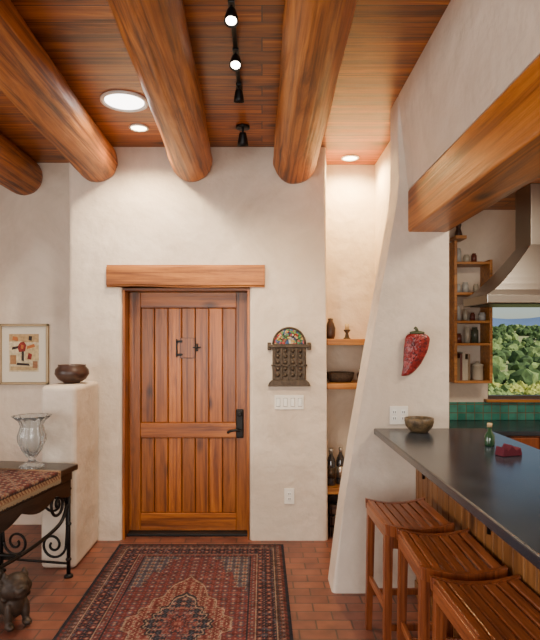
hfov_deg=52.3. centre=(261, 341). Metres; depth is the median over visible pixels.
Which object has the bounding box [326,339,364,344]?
wall shelf
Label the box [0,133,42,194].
ceiling beam
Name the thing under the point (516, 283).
range hood
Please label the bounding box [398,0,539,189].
wall
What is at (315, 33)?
ceiling beam
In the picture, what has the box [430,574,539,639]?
bar stool
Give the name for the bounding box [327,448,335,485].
wine bottle
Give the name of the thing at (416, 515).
bar stool
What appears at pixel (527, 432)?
base cabinet
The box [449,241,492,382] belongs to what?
shelf unit
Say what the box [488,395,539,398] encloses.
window
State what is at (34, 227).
wall
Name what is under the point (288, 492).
power outlet
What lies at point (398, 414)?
power outlet
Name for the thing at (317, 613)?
floor
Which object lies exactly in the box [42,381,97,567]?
half wall
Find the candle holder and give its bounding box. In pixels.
[343,324,350,338]
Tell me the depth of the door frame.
4.48 m
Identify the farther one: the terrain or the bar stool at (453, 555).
the terrain
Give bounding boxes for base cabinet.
[449,420,539,449]
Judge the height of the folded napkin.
0.053 m
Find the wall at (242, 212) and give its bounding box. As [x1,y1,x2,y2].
[69,147,327,540]
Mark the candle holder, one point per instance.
(346, 330)
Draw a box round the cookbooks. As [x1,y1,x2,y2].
[457,352,469,379]
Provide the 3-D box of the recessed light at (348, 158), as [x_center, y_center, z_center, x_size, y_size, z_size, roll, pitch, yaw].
[0.750,-1.563,4.680,0.156,0.012,0.156,0,0,0]
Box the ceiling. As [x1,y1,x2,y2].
[0,0,539,209]
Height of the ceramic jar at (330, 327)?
0.175 m
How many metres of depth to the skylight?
3.56 m
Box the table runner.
[0,468,60,510]
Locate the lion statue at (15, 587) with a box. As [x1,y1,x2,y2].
[0,567,31,631]
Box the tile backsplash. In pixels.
[449,402,539,419]
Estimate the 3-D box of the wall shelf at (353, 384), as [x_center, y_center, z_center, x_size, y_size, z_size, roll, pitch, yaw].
[0.762,0.360,4.669,0.473,0.050,0.398,0,0,0]
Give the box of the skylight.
[100,90,148,111]
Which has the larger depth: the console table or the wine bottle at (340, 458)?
the wine bottle at (340, 458)
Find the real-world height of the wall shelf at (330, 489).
0.050 m
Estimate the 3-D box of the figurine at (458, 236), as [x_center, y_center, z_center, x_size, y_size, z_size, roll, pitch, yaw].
[1.703,-0.984,4.775,0.094,0.197,0.150,0,0,0]
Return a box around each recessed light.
[129,123,148,131]
[341,155,358,161]
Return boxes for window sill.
[484,399,539,401]
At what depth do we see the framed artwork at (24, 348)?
4.81 m
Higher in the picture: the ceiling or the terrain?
the ceiling
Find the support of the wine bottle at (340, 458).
on the wall shelf at (330, 489)
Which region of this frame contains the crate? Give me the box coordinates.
[328,495,337,537]
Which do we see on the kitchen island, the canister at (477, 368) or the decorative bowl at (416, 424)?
the decorative bowl at (416, 424)
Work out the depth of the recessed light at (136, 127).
4.01 m
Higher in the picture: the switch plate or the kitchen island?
the switch plate
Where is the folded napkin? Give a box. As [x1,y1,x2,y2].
[495,443,521,456]
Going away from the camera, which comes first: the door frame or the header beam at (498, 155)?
the header beam at (498, 155)
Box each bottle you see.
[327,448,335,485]
[336,447,343,484]
[484,423,494,446]
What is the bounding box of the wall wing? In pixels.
[328,96,448,592]
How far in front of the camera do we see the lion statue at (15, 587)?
3.05 m
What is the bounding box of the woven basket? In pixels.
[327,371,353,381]
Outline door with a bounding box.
[129,292,246,529]
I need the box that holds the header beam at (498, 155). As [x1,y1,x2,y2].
[408,55,539,231]
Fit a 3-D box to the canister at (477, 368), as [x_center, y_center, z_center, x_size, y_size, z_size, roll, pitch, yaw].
[1.860,0.247,4.750,0.100,0.162,0.100,0,0,0]
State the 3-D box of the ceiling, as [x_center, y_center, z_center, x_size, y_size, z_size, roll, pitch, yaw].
[0.000,-1.430,1.275,6.600,0.520,7.550,0,0,0]
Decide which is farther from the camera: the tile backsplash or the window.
the window
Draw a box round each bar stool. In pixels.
[365,497,453,639]
[396,528,507,639]
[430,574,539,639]
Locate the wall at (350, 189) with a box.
[326,165,514,515]
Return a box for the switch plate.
[274,395,303,408]
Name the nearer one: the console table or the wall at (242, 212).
the console table
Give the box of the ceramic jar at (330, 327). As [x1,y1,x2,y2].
[326,318,334,338]
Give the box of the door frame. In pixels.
[122,288,249,539]
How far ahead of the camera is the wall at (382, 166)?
4.60 m
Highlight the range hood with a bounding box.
[463,183,539,306]
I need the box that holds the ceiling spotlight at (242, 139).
[236,124,249,146]
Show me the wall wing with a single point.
(411, 289)
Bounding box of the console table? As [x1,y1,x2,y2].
[0,461,77,578]
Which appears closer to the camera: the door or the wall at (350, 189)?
the door
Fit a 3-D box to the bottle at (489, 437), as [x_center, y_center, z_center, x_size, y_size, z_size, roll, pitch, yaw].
[1.200,0.488,2.900,0.052,0.120,0.052,0,0,0]
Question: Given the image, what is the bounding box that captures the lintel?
[106,265,264,287]
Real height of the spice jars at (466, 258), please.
0.815 m
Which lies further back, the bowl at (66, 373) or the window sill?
the window sill
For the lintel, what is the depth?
4.40 m
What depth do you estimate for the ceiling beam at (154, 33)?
2.73 m
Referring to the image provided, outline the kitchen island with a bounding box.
[374,428,539,636]
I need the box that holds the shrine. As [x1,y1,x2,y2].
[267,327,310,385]
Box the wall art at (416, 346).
[402,326,429,375]
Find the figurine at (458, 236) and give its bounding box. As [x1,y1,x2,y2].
[450,224,466,241]
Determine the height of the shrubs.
6.318 m
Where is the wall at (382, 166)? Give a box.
[375,142,389,280]
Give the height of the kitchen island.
1.052 m
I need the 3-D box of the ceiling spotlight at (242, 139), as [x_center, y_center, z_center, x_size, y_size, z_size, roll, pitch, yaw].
[-0.140,-1.494,4.010,0.100,0.150,0.120,0,0,0]
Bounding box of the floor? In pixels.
[0,525,431,639]
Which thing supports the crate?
on the floor
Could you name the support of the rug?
on the floor
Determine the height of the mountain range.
25.659 m
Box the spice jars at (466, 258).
[457,248,485,342]
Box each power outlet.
[284,488,293,503]
[390,406,407,423]
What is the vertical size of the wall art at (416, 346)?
0.314 m
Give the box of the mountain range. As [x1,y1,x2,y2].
[493,317,539,325]
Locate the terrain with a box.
[500,331,536,383]
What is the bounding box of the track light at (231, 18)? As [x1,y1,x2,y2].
[224,0,243,102]
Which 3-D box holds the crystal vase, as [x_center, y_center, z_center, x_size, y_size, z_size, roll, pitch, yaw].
[-1.535,0.663,3.670,0.261,0.348,0.261,0,0,0]
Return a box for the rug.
[52,544,292,639]
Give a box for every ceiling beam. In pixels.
[0,0,117,181]
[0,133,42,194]
[107,0,212,181]
[273,0,356,183]
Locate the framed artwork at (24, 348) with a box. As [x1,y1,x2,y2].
[0,324,48,384]
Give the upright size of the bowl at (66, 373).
0.140 m
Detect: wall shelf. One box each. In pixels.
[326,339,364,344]
[327,380,357,388]
[327,484,339,493]
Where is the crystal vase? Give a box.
[11,413,51,469]
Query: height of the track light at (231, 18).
0.127 m
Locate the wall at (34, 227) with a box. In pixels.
[0,163,68,524]
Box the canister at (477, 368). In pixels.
[471,361,483,379]
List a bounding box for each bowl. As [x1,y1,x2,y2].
[54,364,88,383]
[404,416,433,432]
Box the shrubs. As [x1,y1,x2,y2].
[488,324,539,394]

